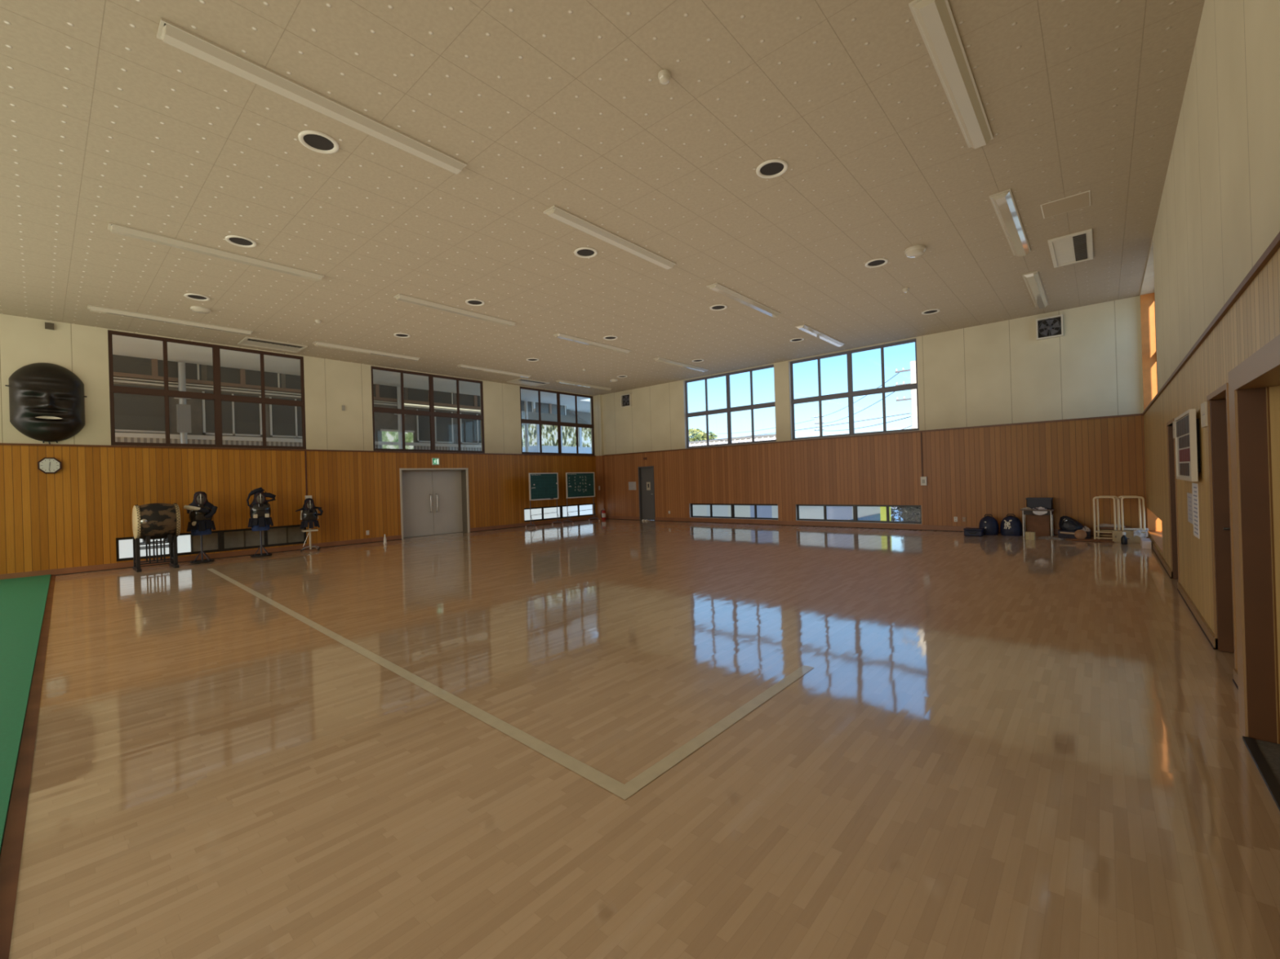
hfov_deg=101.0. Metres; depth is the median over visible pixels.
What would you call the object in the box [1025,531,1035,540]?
box
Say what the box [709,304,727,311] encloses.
recessed light
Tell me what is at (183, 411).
downpipe
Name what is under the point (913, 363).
utility pole
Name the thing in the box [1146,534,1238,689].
baseboard
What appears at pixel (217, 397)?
window
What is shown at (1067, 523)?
sports bag
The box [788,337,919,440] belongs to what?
window
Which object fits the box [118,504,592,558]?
fence
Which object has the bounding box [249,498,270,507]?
drape
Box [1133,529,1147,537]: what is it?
plastic sheet
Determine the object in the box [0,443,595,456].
trim
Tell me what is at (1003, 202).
ceiling light
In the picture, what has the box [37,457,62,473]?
wall clock
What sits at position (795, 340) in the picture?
recessed light
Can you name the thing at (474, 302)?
recessed light
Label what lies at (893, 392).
power line
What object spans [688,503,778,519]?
window
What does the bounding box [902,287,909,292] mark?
detector
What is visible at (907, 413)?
power line
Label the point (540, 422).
window
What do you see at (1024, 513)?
tray
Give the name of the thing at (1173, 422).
room sign
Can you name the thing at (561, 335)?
ceiling light
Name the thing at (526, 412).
downpipe
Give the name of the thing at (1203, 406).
room sign
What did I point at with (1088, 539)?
wooden stick
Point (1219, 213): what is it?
wall
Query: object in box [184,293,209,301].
recessed light
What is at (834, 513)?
wall
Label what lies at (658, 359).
ceiling light
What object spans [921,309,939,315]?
recessed light
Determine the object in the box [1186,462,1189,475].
photo
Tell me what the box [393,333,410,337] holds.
recessed light
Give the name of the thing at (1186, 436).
photo
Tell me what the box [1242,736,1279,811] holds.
door mat
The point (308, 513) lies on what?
armour dummy
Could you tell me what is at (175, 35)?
ceiling light
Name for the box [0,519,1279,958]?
floor
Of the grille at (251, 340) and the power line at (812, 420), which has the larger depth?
the power line at (812, 420)
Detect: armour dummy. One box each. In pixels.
[183,491,217,563]
[246,487,275,557]
[295,497,323,551]
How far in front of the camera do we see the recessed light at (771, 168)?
5.92 m
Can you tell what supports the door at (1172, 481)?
in the wall at (1219, 213)
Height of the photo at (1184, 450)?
0.120 m
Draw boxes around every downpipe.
[173,361,191,444]
[394,386,404,448]
[521,400,530,452]
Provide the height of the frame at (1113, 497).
0.892 m
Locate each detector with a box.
[657,69,671,84]
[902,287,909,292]
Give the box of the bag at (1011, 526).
[1000,514,1022,536]
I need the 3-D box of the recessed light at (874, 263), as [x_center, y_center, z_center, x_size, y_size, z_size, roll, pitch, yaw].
[3.888,-3.557,8.671,0.350,0.019,0.350,-2,0,41]
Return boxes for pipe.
[1124,528,1148,530]
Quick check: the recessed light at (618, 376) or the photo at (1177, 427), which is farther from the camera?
the recessed light at (618, 376)
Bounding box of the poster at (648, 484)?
[646,482,650,490]
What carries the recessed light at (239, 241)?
in the ceiling
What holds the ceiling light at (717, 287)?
attached to the ceiling
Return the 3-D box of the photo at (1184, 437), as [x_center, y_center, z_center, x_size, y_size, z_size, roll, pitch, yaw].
[5.236,-0.363,5.071,0.004,0.110,0.180,-2,0,41]
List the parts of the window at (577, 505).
sash, sash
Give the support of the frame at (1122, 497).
on the floor
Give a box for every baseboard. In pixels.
[0,515,597,579]
[605,515,1096,536]
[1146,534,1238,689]
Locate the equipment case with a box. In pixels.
[963,528,983,536]
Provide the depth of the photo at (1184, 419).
5.06 m
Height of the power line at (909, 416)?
2.033 m
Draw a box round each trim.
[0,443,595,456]
[0,575,55,958]
[603,413,1142,456]
[1142,231,1279,415]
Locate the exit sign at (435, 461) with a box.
[431,457,439,465]
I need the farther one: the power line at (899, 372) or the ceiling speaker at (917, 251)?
the power line at (899, 372)
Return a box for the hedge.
[890,506,920,521]
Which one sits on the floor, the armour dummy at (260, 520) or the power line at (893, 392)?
the armour dummy at (260, 520)
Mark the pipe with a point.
(1125, 529)
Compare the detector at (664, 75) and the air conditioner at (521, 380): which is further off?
the air conditioner at (521, 380)
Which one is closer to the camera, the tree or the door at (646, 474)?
the door at (646, 474)
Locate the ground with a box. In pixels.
[890,507,903,521]
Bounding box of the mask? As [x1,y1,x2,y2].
[4,362,86,444]
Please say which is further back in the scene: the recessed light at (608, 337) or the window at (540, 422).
the window at (540, 422)
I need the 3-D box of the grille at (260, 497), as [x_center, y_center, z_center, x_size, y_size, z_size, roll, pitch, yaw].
[-8.803,0.438,12.234,0.169,0.223,0.069,-2,0,-43]
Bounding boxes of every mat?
[0,574,50,854]
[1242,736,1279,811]
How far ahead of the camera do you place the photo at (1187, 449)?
4.91 m
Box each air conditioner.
[237,336,307,352]
[506,377,549,386]
[1047,228,1093,267]
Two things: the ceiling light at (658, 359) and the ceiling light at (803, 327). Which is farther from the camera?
the ceiling light at (658, 359)
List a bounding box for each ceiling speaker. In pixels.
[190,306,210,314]
[609,378,617,382]
[904,244,926,257]
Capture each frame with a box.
[1093,495,1119,539]
[1118,495,1145,530]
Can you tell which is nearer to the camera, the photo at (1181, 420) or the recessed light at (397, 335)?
the photo at (1181, 420)
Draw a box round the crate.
[1026,497,1053,509]
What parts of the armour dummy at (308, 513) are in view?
chest plate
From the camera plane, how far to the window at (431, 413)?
16.10 m
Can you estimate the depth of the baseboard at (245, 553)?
12.37 m
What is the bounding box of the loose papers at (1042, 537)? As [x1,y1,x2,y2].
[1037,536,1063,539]
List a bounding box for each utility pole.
[813,414,823,431]
[894,360,917,428]
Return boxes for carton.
[1057,528,1090,538]
[1140,537,1151,549]
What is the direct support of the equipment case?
on the floor
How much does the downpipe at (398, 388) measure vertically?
5.430 m
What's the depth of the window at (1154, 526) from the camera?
10.58 m
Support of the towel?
on the carton at (1088, 533)
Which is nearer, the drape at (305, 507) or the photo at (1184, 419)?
the photo at (1184, 419)
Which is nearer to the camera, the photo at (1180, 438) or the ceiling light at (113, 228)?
the photo at (1180, 438)
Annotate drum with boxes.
[132,502,181,539]
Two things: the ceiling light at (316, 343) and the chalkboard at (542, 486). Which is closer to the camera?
the ceiling light at (316, 343)
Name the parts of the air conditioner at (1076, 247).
panel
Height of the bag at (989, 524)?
0.470 m
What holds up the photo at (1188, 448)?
attached to the photo board at (1187, 442)
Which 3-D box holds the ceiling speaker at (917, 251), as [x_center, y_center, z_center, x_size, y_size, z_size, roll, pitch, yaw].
[4.275,-3.525,8.187,0.300,0.110,0.300,-2,0,41]
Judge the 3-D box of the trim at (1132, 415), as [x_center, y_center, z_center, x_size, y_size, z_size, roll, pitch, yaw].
[4.414,-1.145,15.918,15.620,0.037,0.022,-2,0,41]
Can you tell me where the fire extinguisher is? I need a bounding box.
[600,508,605,519]
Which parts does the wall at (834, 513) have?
wall panel, wall panel, wall panel, wall panel, wall panel, wall panel, wall panel, wall panel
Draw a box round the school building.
[111,334,589,450]
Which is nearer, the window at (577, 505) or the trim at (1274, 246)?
the trim at (1274, 246)
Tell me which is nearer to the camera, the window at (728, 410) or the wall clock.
the wall clock
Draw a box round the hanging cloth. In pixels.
[1032,511,1047,515]
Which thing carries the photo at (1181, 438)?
on the photo board at (1187, 442)
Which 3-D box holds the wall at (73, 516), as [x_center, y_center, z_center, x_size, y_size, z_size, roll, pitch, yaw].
[-8.955,-0.737,13.223,0.200,5.060,22.110,-2,0,41]
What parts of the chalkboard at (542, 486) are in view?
frame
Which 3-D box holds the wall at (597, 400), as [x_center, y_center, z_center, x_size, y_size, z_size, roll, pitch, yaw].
[-1.618,-0.899,21.160,0.370,4.960,0.100,-2,0,41]
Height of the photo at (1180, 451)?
0.120 m
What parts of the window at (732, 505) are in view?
sash, sash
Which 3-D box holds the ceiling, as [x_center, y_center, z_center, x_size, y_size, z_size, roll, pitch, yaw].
[-2.984,-3.434,7.789,16.470,0.150,22.310,-2,0,41]
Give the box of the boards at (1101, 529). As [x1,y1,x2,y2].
[1096,526,1130,537]
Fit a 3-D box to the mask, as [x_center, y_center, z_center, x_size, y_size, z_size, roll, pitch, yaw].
[-11.303,-1.476,10.070,0.463,1.578,1.046,-2,0,41]
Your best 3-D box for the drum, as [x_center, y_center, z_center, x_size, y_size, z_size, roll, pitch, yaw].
[-9.899,0.855,10.800,0.740,0.740,0.670,-2,0,41]
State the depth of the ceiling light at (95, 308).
10.31 m
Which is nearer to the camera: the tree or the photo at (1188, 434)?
the photo at (1188, 434)
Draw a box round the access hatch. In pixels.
[1040,190,1090,218]
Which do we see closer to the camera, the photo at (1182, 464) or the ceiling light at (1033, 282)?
the photo at (1182, 464)
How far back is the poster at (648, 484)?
19.68 m
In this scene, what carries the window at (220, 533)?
in the wall at (73, 516)
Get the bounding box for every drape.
[186,498,213,513]
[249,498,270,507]
[302,504,315,510]
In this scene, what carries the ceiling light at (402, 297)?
attached to the ceiling
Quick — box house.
[688,434,776,446]
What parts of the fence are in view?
fence panel, fence panel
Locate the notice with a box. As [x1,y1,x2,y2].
[628,481,635,489]
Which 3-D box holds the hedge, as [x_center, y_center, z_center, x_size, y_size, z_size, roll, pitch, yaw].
[8.756,0.966,16.686,2.212,1.827,1.066,-2,0,36]
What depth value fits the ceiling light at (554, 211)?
7.34 m
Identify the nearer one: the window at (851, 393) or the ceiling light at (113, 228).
the ceiling light at (113, 228)
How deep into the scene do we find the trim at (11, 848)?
2.58 m
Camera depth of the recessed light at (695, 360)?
15.44 m
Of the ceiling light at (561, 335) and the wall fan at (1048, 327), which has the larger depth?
the ceiling light at (561, 335)
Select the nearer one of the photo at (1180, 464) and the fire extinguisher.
the photo at (1180, 464)
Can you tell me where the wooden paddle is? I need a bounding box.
[1059,529,1086,538]
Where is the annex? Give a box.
[521,399,591,453]
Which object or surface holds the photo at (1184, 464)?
attached to the photo board at (1187, 442)
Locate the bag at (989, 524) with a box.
[978,514,999,535]
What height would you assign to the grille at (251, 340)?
0.012 m
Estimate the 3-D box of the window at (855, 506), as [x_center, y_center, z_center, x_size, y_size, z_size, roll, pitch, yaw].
[5.987,0.944,14.700,3.410,0.490,0.139,-2,0,41]
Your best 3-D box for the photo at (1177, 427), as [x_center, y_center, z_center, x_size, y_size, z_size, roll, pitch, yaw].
[5.617,-0.524,5.511,0.004,0.160,0.180,-2,0,41]
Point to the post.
(882, 509)
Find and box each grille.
[200,493,204,503]
[247,338,302,347]
[256,493,263,502]
[518,379,546,383]
[1072,233,1087,261]
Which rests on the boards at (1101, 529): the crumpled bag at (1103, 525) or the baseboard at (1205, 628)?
the crumpled bag at (1103, 525)
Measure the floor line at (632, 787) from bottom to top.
0.001 m
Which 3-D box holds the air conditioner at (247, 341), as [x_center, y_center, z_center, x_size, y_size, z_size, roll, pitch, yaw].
[-8.631,-3.164,12.406,0.780,0.030,1.200,-2,0,41]
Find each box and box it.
[44,322,53,329]
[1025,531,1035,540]
[1111,529,1146,543]
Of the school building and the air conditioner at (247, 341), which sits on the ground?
the school building
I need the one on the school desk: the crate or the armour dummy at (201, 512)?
the crate
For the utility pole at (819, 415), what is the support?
on the ground
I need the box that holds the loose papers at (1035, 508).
[1032,506,1046,509]
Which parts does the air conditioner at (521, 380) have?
panel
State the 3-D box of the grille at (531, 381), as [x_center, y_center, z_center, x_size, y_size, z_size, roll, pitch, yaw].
[-3.632,-3.303,17.783,0.150,0.012,1.060,-2,0,41]
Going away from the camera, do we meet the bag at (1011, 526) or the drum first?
the drum
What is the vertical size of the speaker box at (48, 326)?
0.120 m
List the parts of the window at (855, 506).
sash, sash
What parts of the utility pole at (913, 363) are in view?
cross arm, cross arm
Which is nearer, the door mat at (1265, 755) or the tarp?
the door mat at (1265, 755)
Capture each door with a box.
[399,468,470,539]
[638,466,655,520]
[1166,418,1180,582]
[1206,382,1237,670]
[1227,333,1279,744]
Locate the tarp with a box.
[848,512,880,520]
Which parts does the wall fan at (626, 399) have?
plate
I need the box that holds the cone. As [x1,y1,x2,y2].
[382,534,386,543]
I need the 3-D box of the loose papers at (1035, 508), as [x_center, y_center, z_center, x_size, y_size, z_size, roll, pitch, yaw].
[8.741,0.624,11.533,0.265,0.059,0.160,-2,0,41]
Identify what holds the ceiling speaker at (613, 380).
attached to the ceiling
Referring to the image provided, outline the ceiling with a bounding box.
[0,0,1204,395]
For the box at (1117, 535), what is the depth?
10.20 m
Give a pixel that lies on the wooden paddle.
(1079, 534)
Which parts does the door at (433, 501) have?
pull handle, pull handle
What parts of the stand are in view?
post, post, post, post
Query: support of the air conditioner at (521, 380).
attached to the ceiling
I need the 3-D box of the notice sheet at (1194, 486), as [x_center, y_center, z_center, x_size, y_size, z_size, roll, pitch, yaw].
[5.286,0.291,5.017,0.005,0.510,0.380,-2,0,41]
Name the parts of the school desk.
leg, leg, leg, leg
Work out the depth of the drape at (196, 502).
11.45 m
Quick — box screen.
[190,526,303,551]
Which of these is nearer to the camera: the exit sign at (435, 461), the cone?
the cone
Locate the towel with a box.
[1080,525,1090,531]
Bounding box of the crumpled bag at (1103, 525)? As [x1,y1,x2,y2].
[1096,523,1125,527]
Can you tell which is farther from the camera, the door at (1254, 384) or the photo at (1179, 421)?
the photo at (1179, 421)
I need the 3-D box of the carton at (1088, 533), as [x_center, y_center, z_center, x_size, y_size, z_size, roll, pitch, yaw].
[9.265,1.161,11.246,0.530,0.146,0.490,-2,0,41]
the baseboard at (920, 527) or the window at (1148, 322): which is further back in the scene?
the baseboard at (920, 527)
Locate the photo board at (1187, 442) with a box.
[1174,408,1200,481]
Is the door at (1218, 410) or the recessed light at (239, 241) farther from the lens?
the recessed light at (239, 241)
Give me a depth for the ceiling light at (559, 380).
18.59 m
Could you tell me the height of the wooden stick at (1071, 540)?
0.026 m
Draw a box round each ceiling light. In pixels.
[87,304,253,335]
[107,222,324,281]
[156,17,466,174]
[312,341,420,360]
[393,293,516,326]
[457,364,531,377]
[542,204,676,269]
[552,333,631,353]
[555,379,611,390]
[653,357,709,372]
[706,282,780,317]
[795,324,844,346]
[908,0,993,148]
[989,188,1031,257]
[1022,271,1048,308]
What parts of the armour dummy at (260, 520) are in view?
chest plate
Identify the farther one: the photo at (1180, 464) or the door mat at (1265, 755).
the photo at (1180, 464)
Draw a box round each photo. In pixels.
[1176,421,1178,437]
[1177,420,1180,436]
[1178,437,1181,448]
[1178,449,1181,462]
[1179,463,1182,475]
[1180,418,1182,435]
[1180,436,1183,448]
[1181,449,1183,462]
[1181,462,1184,475]
[1182,417,1185,435]
[1182,435,1185,448]
[1183,448,1186,462]
[1183,462,1186,475]
[1184,416,1187,434]
[1185,435,1188,447]
[1186,415,1189,433]
[1186,448,1188,461]
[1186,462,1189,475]
[1187,434,1190,446]
[1188,448,1190,461]
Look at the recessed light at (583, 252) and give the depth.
7.94 m
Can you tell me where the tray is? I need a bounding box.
[1022,511,1053,515]
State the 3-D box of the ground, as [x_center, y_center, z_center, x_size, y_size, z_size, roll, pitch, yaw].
[4.805,1.983,35.739,100.000,0.250,120.000,-2,0,41]
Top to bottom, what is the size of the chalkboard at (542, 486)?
1.859 m
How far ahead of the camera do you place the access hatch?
6.93 m
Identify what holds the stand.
on the floor
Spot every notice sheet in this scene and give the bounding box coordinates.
[1186,492,1193,524]
[1191,483,1199,538]
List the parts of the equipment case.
lid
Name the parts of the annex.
window post, window post, window post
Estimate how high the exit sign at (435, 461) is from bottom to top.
0.210 m
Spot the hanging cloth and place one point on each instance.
(1037, 513)
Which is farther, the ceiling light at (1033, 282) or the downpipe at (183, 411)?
the downpipe at (183, 411)
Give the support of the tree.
on the ground
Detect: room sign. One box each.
[1172,421,1174,438]
[1200,401,1207,427]
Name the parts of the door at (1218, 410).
handle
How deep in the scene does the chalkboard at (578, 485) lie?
19.51 m
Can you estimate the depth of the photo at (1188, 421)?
4.81 m
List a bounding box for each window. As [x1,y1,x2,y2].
[107,329,306,449]
[115,524,306,561]
[370,365,484,453]
[520,386,595,455]
[524,502,595,522]
[683,364,776,448]
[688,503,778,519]
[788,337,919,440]
[795,504,921,524]
[1140,293,1157,410]
[1146,507,1163,553]
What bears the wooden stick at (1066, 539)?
on the floor
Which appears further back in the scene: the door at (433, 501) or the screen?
the door at (433, 501)
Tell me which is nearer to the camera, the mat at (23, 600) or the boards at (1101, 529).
the mat at (23, 600)
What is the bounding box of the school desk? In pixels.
[1020,508,1054,536]
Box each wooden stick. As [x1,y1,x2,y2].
[1066,538,1091,540]
[1071,539,1104,542]
[1088,538,1109,541]
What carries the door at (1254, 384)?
in the wall at (1219, 213)
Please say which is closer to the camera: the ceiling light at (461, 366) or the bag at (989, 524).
the bag at (989, 524)
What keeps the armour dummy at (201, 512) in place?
on the floor
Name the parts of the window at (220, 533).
sash, sash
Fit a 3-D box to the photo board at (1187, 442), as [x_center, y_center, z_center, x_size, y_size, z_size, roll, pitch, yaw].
[5.315,-0.315,5.122,0.070,0.640,1.280,-2,0,41]
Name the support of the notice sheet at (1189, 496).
attached to the wall at (1219, 213)
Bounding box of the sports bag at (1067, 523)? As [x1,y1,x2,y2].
[1058,515,1084,531]
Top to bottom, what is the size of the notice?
0.310 m
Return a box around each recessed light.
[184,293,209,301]
[224,235,256,247]
[297,129,338,153]
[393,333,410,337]
[465,298,484,306]
[526,358,538,361]
[573,247,597,257]
[603,335,617,340]
[617,375,627,377]
[692,359,703,362]
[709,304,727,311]
[755,159,787,178]
[789,337,804,342]
[865,257,888,267]
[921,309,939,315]
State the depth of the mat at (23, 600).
4.83 m
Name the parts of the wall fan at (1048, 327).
plate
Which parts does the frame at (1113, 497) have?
rail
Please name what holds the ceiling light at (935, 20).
attached to the ceiling
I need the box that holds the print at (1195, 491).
[1193,486,1198,534]
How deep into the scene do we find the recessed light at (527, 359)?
14.71 m
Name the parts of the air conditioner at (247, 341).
panel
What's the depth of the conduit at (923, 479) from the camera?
13.47 m
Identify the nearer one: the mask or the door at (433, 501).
the mask
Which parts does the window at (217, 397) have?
sash, sash, sash, sash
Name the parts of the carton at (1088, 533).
lid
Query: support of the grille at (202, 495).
attached to the armour dummy at (201, 512)
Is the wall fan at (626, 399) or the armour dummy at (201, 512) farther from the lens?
the wall fan at (626, 399)
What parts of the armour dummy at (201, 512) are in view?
chest plate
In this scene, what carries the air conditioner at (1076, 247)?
attached to the ceiling
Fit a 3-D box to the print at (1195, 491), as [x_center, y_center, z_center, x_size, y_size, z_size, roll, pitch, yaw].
[5.279,0.291,5.012,0.001,0.444,0.273,-2,0,41]
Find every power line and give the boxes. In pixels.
[716,419,813,434]
[717,413,911,439]
[814,372,899,417]
[814,416,911,431]
[824,391,894,423]
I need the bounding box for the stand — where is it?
[133,534,178,572]
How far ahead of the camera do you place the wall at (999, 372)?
12.83 m
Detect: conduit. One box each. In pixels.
[304,451,311,498]
[920,431,927,485]
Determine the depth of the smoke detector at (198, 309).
9.79 m
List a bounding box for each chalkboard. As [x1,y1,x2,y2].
[524,472,563,528]
[562,472,599,524]
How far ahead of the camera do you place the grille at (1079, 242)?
8.28 m
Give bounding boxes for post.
[880,506,890,520]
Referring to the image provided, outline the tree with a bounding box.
[688,427,718,441]
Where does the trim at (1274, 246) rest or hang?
attached to the wall at (1219, 213)
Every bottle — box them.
[1120,531,1127,544]
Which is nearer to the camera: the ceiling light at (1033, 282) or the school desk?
the ceiling light at (1033, 282)
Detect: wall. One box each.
[0,313,597,574]
[593,395,605,519]
[601,295,1146,530]
[693,505,879,519]
[1139,0,1279,644]
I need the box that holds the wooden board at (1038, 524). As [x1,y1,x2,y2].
[1026,515,1049,536]
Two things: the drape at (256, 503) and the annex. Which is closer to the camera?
the drape at (256, 503)
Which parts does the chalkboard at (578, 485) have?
frame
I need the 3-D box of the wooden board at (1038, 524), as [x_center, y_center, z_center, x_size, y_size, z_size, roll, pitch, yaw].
[8.828,1.018,11.693,0.400,0.460,0.040,-2,0,41]
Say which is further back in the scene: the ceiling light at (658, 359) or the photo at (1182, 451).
the ceiling light at (658, 359)
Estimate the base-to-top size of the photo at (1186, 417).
0.160 m
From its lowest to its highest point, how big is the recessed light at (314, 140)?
0.019 m
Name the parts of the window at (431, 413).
sash, sash, sash, sash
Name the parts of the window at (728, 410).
sash, sash, sash, sash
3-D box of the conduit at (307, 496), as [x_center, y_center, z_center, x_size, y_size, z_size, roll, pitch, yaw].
[-8.505,-0.050,13.509,0.066,1.360,0.135,-2,0,41]
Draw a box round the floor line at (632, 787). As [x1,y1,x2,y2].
[207,568,813,799]
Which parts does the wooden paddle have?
handle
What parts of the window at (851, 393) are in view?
sash, sash, sash, sash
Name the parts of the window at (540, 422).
sash, sash, sash, sash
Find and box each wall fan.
[620,393,631,407]
[1035,314,1063,340]
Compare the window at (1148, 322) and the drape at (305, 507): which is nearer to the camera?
the window at (1148, 322)

